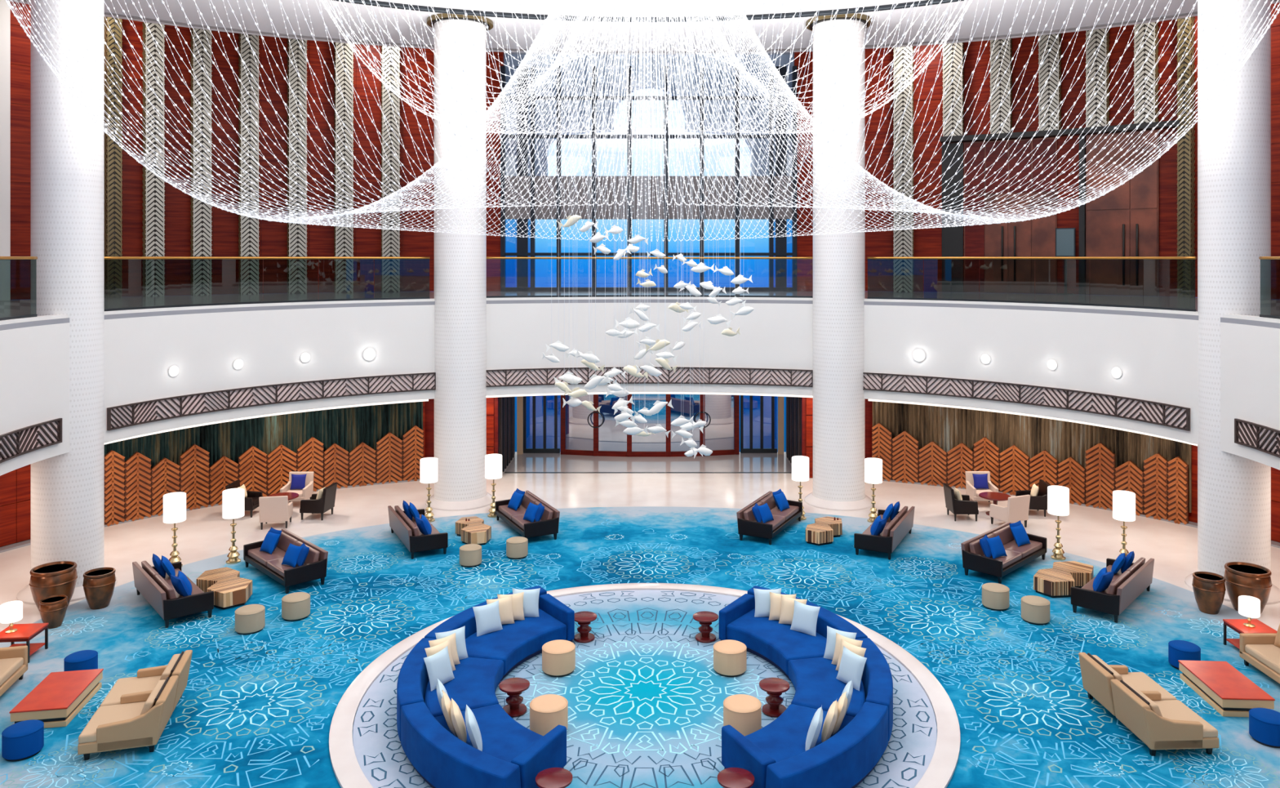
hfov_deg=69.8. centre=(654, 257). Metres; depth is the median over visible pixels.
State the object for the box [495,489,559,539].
leather sofa
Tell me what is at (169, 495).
diffuser
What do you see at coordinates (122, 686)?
seat cushion
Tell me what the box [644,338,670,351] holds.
fish
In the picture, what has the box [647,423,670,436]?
fish
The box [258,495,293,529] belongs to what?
armchair
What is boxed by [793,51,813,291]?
wall
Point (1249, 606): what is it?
table lamp
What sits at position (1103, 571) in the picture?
cushion
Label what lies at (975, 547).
cushion
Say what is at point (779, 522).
seat cushion
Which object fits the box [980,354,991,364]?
recessed light
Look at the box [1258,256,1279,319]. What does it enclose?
glass balustrade
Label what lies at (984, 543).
cushion
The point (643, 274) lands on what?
fish
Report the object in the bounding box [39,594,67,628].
glazed pot
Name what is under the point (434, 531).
seat cushion
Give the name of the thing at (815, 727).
cushion
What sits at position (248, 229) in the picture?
pilaster
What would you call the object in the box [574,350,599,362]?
fish
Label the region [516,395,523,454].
trim
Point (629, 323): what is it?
fish
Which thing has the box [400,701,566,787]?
curved sofa
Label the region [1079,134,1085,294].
trim
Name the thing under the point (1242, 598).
diffuser
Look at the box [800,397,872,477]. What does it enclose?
wall
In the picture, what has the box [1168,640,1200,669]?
ottoman
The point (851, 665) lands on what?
cushion
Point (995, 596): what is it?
ottoman
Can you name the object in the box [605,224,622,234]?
fish
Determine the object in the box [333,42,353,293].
pilaster
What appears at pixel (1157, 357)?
wall
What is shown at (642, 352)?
fish
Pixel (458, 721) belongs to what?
cushion
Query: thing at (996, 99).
pilaster
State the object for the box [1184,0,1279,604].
column
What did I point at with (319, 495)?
cushion
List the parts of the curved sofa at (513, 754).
seat, arm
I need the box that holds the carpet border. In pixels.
[328,582,959,787]
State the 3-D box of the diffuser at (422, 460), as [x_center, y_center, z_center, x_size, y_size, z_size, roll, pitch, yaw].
[-6.000,5.388,24.400,0.442,0.008,0.442,0,0,0]
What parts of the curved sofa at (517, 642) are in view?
seat, arm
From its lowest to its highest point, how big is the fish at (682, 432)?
10.085 m
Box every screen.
[104,425,423,526]
[871,422,1188,524]
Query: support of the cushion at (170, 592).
on the leather sofa at (159, 591)
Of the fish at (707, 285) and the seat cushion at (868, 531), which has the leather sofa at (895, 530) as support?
the seat cushion at (868, 531)
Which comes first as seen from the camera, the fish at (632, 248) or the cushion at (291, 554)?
the fish at (632, 248)
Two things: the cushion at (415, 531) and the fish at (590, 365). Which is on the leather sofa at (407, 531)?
the cushion at (415, 531)
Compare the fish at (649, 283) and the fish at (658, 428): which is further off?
the fish at (649, 283)
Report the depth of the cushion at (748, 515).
22.91 m
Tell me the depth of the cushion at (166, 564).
18.81 m
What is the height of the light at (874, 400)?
0.090 m
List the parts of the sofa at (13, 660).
arm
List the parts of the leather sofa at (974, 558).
leg, arm, leg, arm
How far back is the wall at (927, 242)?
31.75 m
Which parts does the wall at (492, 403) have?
wood panel, wood panel, wood panel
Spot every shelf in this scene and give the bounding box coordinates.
[9,642,44,655]
[1226,638,1239,648]
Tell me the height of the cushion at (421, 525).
0.420 m
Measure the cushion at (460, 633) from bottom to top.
0.494 m
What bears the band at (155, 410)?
attached to the wall at (1157, 357)
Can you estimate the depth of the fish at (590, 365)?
16.32 m
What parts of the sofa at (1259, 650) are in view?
leg, arm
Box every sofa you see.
[0,644,27,696]
[77,649,192,759]
[132,560,213,627]
[243,528,328,593]
[387,505,448,559]
[396,637,503,741]
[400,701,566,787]
[424,585,574,680]
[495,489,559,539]
[719,585,867,680]
[721,701,888,787]
[736,490,802,544]
[787,637,893,741]
[853,506,915,559]
[960,521,1046,583]
[1071,556,1154,622]
[1078,652,1218,755]
[1239,632,1279,683]
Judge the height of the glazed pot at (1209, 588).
0.700 m
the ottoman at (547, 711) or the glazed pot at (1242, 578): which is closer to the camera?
the ottoman at (547, 711)
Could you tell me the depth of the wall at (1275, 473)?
22.53 m
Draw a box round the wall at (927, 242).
[865,3,1279,299]
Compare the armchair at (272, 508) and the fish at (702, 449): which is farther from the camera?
the armchair at (272, 508)
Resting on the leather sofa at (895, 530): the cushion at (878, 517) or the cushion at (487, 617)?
the cushion at (878, 517)
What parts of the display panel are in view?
frame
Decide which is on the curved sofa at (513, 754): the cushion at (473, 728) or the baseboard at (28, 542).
the cushion at (473, 728)
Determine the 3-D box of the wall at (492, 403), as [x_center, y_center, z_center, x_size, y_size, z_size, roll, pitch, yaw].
[-6.340,5.495,29.280,2.700,3.010,0.240,0,0,0]
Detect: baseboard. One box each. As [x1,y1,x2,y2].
[0,479,420,552]
[883,479,1279,547]
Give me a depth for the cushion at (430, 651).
14.61 m
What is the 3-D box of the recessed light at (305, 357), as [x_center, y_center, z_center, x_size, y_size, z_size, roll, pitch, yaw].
[-9.170,2.614,24.077,0.270,0.270,0.038,0,0,-42]
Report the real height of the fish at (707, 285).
7.471 m
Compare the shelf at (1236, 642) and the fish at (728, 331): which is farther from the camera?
the fish at (728, 331)
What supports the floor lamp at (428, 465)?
on the carpet at (257, 709)
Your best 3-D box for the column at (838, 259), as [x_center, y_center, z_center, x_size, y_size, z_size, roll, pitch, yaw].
[5.300,0.090,26.350,1.950,13.820,1.950,0,0,0]
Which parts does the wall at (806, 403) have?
wood panel, wood panel, wood panel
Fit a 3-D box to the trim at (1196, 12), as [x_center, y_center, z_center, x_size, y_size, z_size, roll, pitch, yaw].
[-0.140,-6.775,19.977,38.010,0.050,20.465,0,0,0]
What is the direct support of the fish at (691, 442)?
hanging from the ceiling
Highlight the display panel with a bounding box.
[1055,227,1075,294]
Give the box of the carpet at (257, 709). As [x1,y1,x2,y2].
[0,506,1279,787]
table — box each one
[0,622,48,662]
[8,668,103,728]
[196,566,252,608]
[267,492,298,500]
[455,515,491,545]
[498,676,529,716]
[535,767,573,787]
[573,610,596,642]
[693,610,718,642]
[717,767,754,787]
[759,676,789,716]
[805,515,842,545]
[978,491,1010,515]
[1033,560,1093,597]
[1177,659,1275,716]
[1222,618,1277,648]
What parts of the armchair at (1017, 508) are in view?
arm, seat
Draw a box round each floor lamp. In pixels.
[163,491,186,566]
[222,488,244,564]
[420,457,437,522]
[484,453,502,517]
[791,455,808,519]
[864,457,882,522]
[1047,484,1069,559]
[1112,489,1135,556]
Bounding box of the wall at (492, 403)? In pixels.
[425,397,498,457]
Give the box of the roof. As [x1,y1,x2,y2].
[504,52,793,54]
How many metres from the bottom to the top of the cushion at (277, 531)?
0.420 m
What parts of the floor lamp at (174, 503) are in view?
lamp shade, stacked stem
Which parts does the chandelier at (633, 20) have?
mounting rail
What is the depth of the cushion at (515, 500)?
24.04 m
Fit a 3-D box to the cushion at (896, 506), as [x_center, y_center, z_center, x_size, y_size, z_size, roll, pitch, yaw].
[6.069,6.377,23.128,0.238,0.420,0.460,0,0,19]
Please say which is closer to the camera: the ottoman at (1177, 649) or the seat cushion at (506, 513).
the ottoman at (1177, 649)
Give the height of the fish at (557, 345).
8.490 m
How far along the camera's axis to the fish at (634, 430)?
16.84 m
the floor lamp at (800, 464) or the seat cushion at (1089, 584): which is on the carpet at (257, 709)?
the floor lamp at (800, 464)
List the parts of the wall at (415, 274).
wood panel, wood panel, wood panel, wood panel, wood panel, wood panel, wood panel, wood panel, wood panel, wood panel, wood panel, wood panel, wood panel, wood panel, wood panel, wood panel, wood panel, wood panel, wood panel, wood panel, wood panel, wood panel, wood panel, wood panel, wood panel, wood panel, wood panel, wood panel, wood panel, wood panel, wood panel, wood panel, wood panel, wood panel, wood panel, wood panel, wood panel, wood panel, wood panel, wood panel, wood panel, wood panel, wood panel, wood panel, wood panel, wood panel, wood panel, wood panel, wood panel, wood panel, wood panel, wood panel, wood panel, wood panel, wood panel, wood panel, wood panel, wood panel, wood panel, wood panel, wood panel, wood panel, wood panel, wood panel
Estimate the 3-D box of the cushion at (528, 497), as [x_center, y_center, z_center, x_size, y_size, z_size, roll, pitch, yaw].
[-3.343,6.442,24.233,0.167,0.300,1.070,0,0,-27]
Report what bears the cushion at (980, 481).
on the armchair at (972, 491)
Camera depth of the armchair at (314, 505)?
24.47 m
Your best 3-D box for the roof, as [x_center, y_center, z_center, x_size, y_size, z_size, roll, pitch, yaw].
[-0.140,-8.200,16.000,50.000,0.200,44.000,0,0,0]
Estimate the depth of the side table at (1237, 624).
16.35 m
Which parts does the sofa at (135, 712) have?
leg, seat, arm, arm, leg, arm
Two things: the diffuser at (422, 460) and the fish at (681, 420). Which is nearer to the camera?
the fish at (681, 420)
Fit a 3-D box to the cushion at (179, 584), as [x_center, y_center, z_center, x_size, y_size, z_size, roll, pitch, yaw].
[-9.214,6.377,17.803,0.460,0.420,0.238,0,0,40]
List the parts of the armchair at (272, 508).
seat, arm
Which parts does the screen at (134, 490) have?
screen panel, screen panel, screen panel, screen panel, screen panel, screen panel, screen panel, screen panel, screen panel, screen panel, screen panel, screen panel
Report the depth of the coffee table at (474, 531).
22.53 m
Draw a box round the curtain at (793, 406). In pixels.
[786,396,801,462]
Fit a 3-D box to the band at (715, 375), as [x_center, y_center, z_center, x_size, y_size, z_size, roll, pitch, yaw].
[-0.166,3.485,26.867,9.564,0.490,0.850,0,0,0]
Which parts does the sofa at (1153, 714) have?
leg, arm, arm, leg, arm, seat, leg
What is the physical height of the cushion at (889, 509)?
0.404 m
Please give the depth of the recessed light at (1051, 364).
22.93 m
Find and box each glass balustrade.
[0,256,37,320]
[104,256,430,311]
[486,257,813,297]
[866,256,1196,311]
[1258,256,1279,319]
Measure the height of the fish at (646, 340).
8.369 m
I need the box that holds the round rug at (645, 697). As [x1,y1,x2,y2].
[352,589,937,787]
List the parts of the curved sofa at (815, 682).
seat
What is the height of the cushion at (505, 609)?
0.465 m
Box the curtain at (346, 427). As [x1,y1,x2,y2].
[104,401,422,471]
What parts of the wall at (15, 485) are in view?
wood panel, wood panel, wood panel, wood panel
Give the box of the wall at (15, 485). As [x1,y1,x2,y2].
[0,401,425,546]
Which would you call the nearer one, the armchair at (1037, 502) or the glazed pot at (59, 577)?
the glazed pot at (59, 577)
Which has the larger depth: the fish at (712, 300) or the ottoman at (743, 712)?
the fish at (712, 300)
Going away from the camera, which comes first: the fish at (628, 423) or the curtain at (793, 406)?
the fish at (628, 423)
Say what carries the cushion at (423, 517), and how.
on the leather sofa at (407, 531)
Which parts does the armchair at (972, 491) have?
arm, seat, arm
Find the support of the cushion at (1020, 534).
on the leather sofa at (974, 558)
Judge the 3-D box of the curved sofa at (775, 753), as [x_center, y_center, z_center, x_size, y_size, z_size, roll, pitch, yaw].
[2.035,6.663,12.509,1.578,0.630,2.530,0,0,45]
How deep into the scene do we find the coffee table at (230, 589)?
18.69 m
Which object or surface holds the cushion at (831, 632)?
on the curved sofa at (815, 682)
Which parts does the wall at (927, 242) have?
wood panel, wood panel, wood panel, wood panel, wood panel, wood panel, wood panel, wood panel, wood panel, wood panel, wood panel, wood panel, wood panel, wood panel, wood panel, wood panel, wood panel, wood panel, wood panel, wood panel, wood panel, wood panel, wood panel, wood panel, wood panel, wood panel, wood panel, wood panel, wood panel, wood panel, wood panel, wood panel, wood panel, wood panel, wood panel, wood panel, wood panel, wood panel, wood panel, wood panel, wood panel, wood panel, wood panel, wood panel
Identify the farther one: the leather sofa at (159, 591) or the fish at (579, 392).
the leather sofa at (159, 591)
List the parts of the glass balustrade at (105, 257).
handrail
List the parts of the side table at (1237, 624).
leg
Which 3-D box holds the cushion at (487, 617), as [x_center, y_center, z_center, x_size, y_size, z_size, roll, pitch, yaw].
[-2.942,6.373,16.206,0.520,0.494,0.217,0,0,-38]
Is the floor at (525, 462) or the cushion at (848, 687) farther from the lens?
the floor at (525, 462)
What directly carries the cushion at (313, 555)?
on the leather sofa at (314, 566)
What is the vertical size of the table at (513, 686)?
0.420 m
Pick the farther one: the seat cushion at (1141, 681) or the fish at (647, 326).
the fish at (647, 326)
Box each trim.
[0,297,1279,324]
[18,0,1278,53]
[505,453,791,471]
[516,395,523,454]
[777,395,783,453]
[940,120,1179,143]
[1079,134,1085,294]
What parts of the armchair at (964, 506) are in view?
arm, seat, arm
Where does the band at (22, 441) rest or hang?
attached to the wall at (1157, 357)
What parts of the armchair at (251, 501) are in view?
arm, arm, seat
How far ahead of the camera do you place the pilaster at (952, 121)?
32.38 m
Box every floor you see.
[0,291,1279,330]
[0,451,1279,631]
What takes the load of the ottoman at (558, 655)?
on the round rug at (645, 697)
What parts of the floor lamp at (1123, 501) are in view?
stacked stem, lamp shade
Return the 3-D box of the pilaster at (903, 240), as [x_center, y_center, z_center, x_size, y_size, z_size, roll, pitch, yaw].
[9.027,-3.385,33.209,0.699,9.283,0.478,0,0,20]
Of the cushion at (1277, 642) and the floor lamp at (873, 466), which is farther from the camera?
the floor lamp at (873, 466)
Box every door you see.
[560,393,739,456]
[942,142,963,292]
[964,137,1057,293]
[1085,129,1159,296]
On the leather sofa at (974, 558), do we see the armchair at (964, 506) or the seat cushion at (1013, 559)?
the seat cushion at (1013, 559)
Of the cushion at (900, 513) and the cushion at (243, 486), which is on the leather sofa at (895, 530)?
the cushion at (900, 513)
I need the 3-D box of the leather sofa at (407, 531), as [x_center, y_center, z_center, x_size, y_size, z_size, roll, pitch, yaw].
[-5.832,6.642,22.489,0.929,0.700,2.380,0,0,-27]
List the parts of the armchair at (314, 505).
arm, arm, seat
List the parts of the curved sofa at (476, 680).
seat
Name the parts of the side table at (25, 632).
leg, leg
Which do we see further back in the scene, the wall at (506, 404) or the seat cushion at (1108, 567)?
the wall at (506, 404)
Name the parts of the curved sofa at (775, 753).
arm, seat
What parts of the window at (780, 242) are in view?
spandrel panel, sill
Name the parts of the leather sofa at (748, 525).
arm, arm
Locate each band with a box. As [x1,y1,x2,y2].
[0,417,62,462]
[106,372,435,430]
[486,366,813,386]
[862,372,1191,431]
[1234,417,1279,457]
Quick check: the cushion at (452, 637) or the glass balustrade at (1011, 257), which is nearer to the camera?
the cushion at (452, 637)
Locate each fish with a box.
[542,352,559,362]
[545,340,569,351]
[553,371,582,386]
[554,381,577,392]
[557,1,582,229]
[562,396,582,407]
[563,386,587,397]
[565,0,582,359]
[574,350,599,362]
[579,221,597,232]
[581,359,604,373]
[581,400,601,413]
[584,0,610,389]
[590,231,608,243]
[593,0,610,253]
[598,0,617,385]
[603,367,626,377]
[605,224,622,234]
[605,327,626,337]
[605,385,629,396]
[607,0,626,394]
[611,396,634,409]
[613,0,631,260]
[613,404,634,414]
[613,409,635,423]
[614,316,639,328]
[614,417,636,427]
[617,328,638,337]
[622,364,648,378]
[622,425,648,435]
[623,243,639,257]
[627,234,648,244]
[628,0,648,320]
[629,412,647,422]
[632,302,649,313]
[633,346,653,359]
[634,406,651,416]
[635,268,652,277]
[635,277,656,287]
[635,362,662,376]
[635,428,654,436]
[636,336,656,348]
[638,321,659,331]
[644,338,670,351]
[646,248,665,257]
[647,399,673,414]
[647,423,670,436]
[653,263,667,273]
[655,0,678,363]
[655,357,678,372]
[667,302,688,312]
[669,341,684,353]
[671,0,693,426]
[671,427,693,438]
[672,253,686,262]
[673,280,692,288]
[679,284,702,296]
[679,302,697,311]
[680,329,703,432]
[680,436,697,447]
[681,0,702,331]
[681,311,701,323]
[682,258,697,266]
[684,446,702,456]
[691,0,715,272]
[692,418,706,431]
[692,444,712,458]
[699,280,719,289]
[706,296,721,306]
[707,313,731,328]
[708,0,726,297]
[713,265,733,275]
[720,327,740,336]
[725,296,746,306]
[730,274,752,284]
[730,305,754,319]
[732,286,749,293]
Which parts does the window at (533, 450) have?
sill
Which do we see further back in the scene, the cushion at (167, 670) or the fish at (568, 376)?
the fish at (568, 376)
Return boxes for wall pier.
[0,0,10,300]
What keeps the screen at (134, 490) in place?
on the floor at (1090, 532)
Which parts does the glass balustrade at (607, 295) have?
handrail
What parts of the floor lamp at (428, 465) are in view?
lamp shade, stacked stem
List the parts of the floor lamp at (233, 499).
stacked stem, lamp shade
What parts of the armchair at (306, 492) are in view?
arm, seat, arm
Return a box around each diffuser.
[0,600,22,607]
[164,493,184,497]
[223,489,243,493]
[421,458,436,461]
[486,454,501,457]
[792,457,808,458]
[866,458,880,461]
[1048,486,1067,489]
[1114,491,1133,495]
[1239,595,1259,601]
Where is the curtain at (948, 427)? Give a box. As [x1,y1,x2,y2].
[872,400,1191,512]
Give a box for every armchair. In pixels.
[225,480,262,517]
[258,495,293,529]
[280,471,314,502]
[299,482,337,519]
[942,482,978,520]
[964,471,998,504]
[989,494,1030,527]
[1015,479,1049,516]
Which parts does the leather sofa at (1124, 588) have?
leg, arm, leg, arm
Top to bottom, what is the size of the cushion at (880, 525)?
0.420 m
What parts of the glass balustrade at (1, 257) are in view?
handrail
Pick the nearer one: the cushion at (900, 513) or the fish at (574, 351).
the fish at (574, 351)
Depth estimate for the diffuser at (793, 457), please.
24.65 m
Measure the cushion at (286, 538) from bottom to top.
0.300 m
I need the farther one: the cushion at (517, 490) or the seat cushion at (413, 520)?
the cushion at (517, 490)
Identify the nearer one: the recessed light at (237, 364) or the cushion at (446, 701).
the cushion at (446, 701)
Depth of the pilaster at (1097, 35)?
30.12 m
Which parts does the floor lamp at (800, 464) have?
lamp shade, stacked stem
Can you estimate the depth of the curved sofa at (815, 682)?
14.06 m
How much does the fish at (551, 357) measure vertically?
8.592 m
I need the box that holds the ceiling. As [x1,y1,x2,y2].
[4,0,1279,54]
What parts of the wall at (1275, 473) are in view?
wood panel, wood panel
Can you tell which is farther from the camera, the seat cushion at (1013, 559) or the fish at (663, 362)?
the seat cushion at (1013, 559)
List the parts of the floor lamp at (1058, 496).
stacked stem, lamp shade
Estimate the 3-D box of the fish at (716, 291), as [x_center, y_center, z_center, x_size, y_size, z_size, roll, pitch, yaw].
[1.234,-2.997,17.891,0.407,7.547,0.090,0,0,31]
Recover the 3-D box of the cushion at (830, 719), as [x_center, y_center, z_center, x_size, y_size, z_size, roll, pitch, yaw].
[2.411,6.373,12.591,0.210,0.465,0.490,0,0,16]
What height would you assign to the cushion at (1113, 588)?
0.300 m
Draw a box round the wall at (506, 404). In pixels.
[498,396,515,471]
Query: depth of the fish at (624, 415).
15.95 m
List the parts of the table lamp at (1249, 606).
stem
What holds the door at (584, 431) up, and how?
in the wall at (1157, 357)
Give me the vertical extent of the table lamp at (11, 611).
0.480 m
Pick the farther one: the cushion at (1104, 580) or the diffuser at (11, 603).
the cushion at (1104, 580)
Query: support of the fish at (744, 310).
hanging from the ceiling
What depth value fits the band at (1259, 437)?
17.86 m
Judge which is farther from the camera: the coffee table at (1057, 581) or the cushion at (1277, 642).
the coffee table at (1057, 581)
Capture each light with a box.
[104,399,428,444]
[168,364,179,377]
[232,359,244,369]
[300,352,311,362]
[362,347,375,360]
[486,391,813,397]
[868,399,1197,445]
[912,349,925,361]
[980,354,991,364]
[1046,359,1057,369]
[1111,366,1122,377]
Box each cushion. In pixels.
[0,657,23,685]
[78,701,145,742]
[100,675,161,706]
[139,679,165,715]
[141,560,159,580]
[151,553,165,577]
[154,574,176,598]
[157,568,192,586]
[159,653,180,685]
[160,555,175,576]
[169,573,189,595]
[171,582,204,597]
[177,570,191,595]
[237,484,247,497]
[248,546,285,565]
[252,497,258,505]
[259,530,279,554]
[266,557,306,577]
[269,526,281,549]
[276,531,297,551]
[281,542,302,567]
[285,488,302,497]
[289,473,306,489]
[294,541,319,563]
[296,542,309,565]
[315,486,325,498]
[394,505,406,520]
[402,500,413,519]
[404,515,419,535]
[408,502,419,519]
[411,514,432,527]
[414,515,429,534]
[417,524,439,535]
[420,513,431,533]
[423,645,454,690]
[424,638,455,670]
[428,632,459,664]
[435,625,468,659]
[436,678,448,714]
[440,689,457,736]
[450,697,466,742]
[465,704,482,751]
[472,600,502,635]
[486,595,514,624]
[497,591,524,619]
[498,504,526,519]
[507,490,523,511]
[511,514,542,529]
[512,587,540,616]
[515,487,524,507]
[520,492,537,507]
[523,502,539,521]
[534,501,552,519]
[534,502,544,521]
[743,502,762,520]
[751,502,762,522]
[753,587,781,617]
[755,515,785,529]
[757,502,773,522]
[759,493,776,509]
[768,591,795,619]
[770,505,799,520]
[772,488,782,508]
[773,491,789,511]
[778,595,807,624]
[790,600,820,635]
[804,705,822,750]
[821,699,838,742]
[823,625,856,659]
[831,632,862,664]
[831,691,847,736]
[835,638,866,670]
[835,645,866,690]
[841,680,853,718]
[862,525,884,535]
[870,514,891,527]
[870,515,881,534]
[872,517,886,535]
[882,502,893,519]
[882,516,897,536]
[889,500,899,519]
[895,506,907,521]
[954,487,962,499]
[968,533,995,555]
[972,473,988,488]
[976,488,991,496]
[979,533,991,556]
[982,549,1022,568]
[986,535,1007,558]
[991,524,1013,544]
[1003,539,1042,557]
[1008,520,1022,542]
[1009,524,1031,546]
[1030,483,1039,495]
[1081,577,1111,592]
[1092,567,1107,590]
[1092,654,1123,680]
[1093,564,1122,582]
[1094,570,1114,591]
[1106,570,1130,594]
[1111,552,1125,573]
[1120,551,1134,573]
[1120,671,1177,700]
[1124,681,1162,715]
[1126,556,1145,576]
[1152,699,1217,737]
[1244,644,1279,674]
[1273,623,1279,647]
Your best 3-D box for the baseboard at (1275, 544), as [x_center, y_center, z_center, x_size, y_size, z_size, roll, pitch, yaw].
[12.617,6.975,20.154,6.774,0.050,20.231,0,0,-14]
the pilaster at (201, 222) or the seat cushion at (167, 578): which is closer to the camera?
the seat cushion at (167, 578)
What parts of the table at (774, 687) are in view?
turned stem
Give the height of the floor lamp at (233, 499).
1.640 m
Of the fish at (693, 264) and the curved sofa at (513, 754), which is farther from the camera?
the fish at (693, 264)
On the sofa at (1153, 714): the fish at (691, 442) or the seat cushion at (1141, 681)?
the seat cushion at (1141, 681)
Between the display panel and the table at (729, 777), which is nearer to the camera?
the table at (729, 777)
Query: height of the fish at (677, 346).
8.531 m
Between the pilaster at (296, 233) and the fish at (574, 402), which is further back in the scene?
the pilaster at (296, 233)
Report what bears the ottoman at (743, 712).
on the round rug at (645, 697)
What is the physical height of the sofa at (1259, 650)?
0.680 m
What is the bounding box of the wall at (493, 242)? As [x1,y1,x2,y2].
[486,51,503,291]
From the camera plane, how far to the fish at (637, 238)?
17.48 m
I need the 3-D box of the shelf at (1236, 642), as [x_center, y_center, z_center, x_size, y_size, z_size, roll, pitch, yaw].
[10.610,6.892,16.300,0.540,0.030,0.540,0,0,0]
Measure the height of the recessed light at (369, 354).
0.350 m
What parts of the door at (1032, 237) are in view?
transom panel, transom panel, handle, handle, transom panel, transom panel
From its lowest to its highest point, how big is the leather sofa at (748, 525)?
0.700 m
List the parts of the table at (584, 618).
turned stem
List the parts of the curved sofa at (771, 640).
arm, seat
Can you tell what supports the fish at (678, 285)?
hanging from the ceiling
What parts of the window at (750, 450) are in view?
sill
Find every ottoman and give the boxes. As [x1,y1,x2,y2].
[1,719,44,760]
[63,649,97,671]
[235,604,265,634]
[281,591,310,621]
[459,543,481,567]
[506,536,528,559]
[529,693,568,735]
[542,639,575,676]
[713,639,746,676]
[723,693,761,735]
[982,582,1009,610]
[1021,595,1050,624]
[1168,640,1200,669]
[1248,706,1279,747]
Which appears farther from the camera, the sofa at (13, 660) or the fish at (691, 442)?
the fish at (691, 442)
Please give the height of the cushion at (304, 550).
0.420 m
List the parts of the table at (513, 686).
turned stem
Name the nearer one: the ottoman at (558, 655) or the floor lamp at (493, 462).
the ottoman at (558, 655)
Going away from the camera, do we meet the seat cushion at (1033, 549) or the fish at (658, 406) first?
the fish at (658, 406)
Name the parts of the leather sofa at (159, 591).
arm, leg, arm, leg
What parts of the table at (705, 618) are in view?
turned stem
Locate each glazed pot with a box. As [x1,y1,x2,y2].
[29,560,77,610]
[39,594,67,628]
[82,566,115,608]
[1191,571,1226,613]
[1223,561,1271,613]
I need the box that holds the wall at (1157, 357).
[0,302,1279,475]
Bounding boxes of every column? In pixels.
[16,0,116,604]
[425,13,493,511]
[804,13,872,511]
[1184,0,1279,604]
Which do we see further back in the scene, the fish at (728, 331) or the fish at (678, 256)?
the fish at (678, 256)
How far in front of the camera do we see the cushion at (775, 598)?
16.72 m
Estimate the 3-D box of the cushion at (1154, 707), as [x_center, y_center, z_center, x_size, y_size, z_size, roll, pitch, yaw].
[7.089,6.457,13.270,0.232,0.330,0.748,0,0,-3]
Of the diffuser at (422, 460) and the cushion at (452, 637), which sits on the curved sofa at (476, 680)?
the cushion at (452, 637)
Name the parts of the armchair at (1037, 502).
arm, arm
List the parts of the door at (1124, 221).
transom panel, handle, handle, transom panel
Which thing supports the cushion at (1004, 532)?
on the leather sofa at (974, 558)
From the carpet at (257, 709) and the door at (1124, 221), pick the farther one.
the door at (1124, 221)
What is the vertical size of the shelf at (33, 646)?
0.030 m
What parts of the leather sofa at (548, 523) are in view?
arm, arm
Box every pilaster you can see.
[104,16,122,297]
[142,22,164,296]
[190,27,212,295]
[238,33,259,294]
[287,38,307,293]
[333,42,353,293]
[381,45,399,292]
[893,46,913,292]
[942,42,964,136]
[989,38,1012,133]
[1038,33,1061,130]
[1084,27,1109,127]
[1133,22,1158,124]
[1176,16,1195,297]
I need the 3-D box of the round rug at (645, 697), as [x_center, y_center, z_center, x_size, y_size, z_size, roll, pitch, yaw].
[-0.140,6.984,14.800,8.990,0.014,8.990,0,0,0]
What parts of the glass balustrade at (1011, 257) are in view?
handrail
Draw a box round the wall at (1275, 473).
[918,444,1279,542]
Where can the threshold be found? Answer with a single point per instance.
(504, 472)
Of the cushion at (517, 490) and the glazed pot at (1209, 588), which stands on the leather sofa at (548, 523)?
the cushion at (517, 490)
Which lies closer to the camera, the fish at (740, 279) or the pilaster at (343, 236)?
the fish at (740, 279)
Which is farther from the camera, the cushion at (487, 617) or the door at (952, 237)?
the door at (952, 237)
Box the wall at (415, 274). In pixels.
[10,1,504,299]
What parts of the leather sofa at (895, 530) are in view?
arm, arm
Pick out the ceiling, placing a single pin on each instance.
(189, 7)
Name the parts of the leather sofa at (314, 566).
arm, leg, arm, leg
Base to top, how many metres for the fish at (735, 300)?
7.782 m
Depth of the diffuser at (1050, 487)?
21.40 m
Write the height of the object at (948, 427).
2.700 m
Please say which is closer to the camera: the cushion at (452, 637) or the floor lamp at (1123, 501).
the cushion at (452, 637)
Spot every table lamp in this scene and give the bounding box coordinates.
[0,600,22,633]
[1238,595,1260,627]
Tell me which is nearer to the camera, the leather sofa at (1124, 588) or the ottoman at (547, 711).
the ottoman at (547, 711)
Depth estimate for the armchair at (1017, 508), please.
23.69 m
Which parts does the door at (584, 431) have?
post, rail, glass pane, ring handle, post, glass pane, rail, post, glass pane, rail, post, glass pane, rail, ring handle, post, glass pane, rail, post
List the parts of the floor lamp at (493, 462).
stacked stem, lamp shade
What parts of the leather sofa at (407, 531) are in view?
arm, arm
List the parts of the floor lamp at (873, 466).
stacked stem, lamp shade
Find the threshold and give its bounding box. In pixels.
[504,471,791,472]
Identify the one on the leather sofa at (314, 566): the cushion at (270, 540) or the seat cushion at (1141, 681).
the cushion at (270, 540)
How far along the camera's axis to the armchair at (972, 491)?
26.12 m
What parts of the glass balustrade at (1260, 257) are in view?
handrail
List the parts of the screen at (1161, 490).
screen panel, screen panel, screen panel, screen panel, screen panel, screen panel, screen panel, screen panel, screen panel, screen panel, screen panel, screen panel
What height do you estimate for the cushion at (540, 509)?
0.420 m
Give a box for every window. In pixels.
[500,66,796,291]
[523,395,559,453]
[740,395,777,453]
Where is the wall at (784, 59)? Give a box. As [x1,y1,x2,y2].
[504,54,793,176]
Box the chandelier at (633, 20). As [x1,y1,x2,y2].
[5,0,1279,241]
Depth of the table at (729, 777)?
11.55 m
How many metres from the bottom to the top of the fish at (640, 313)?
8.021 m

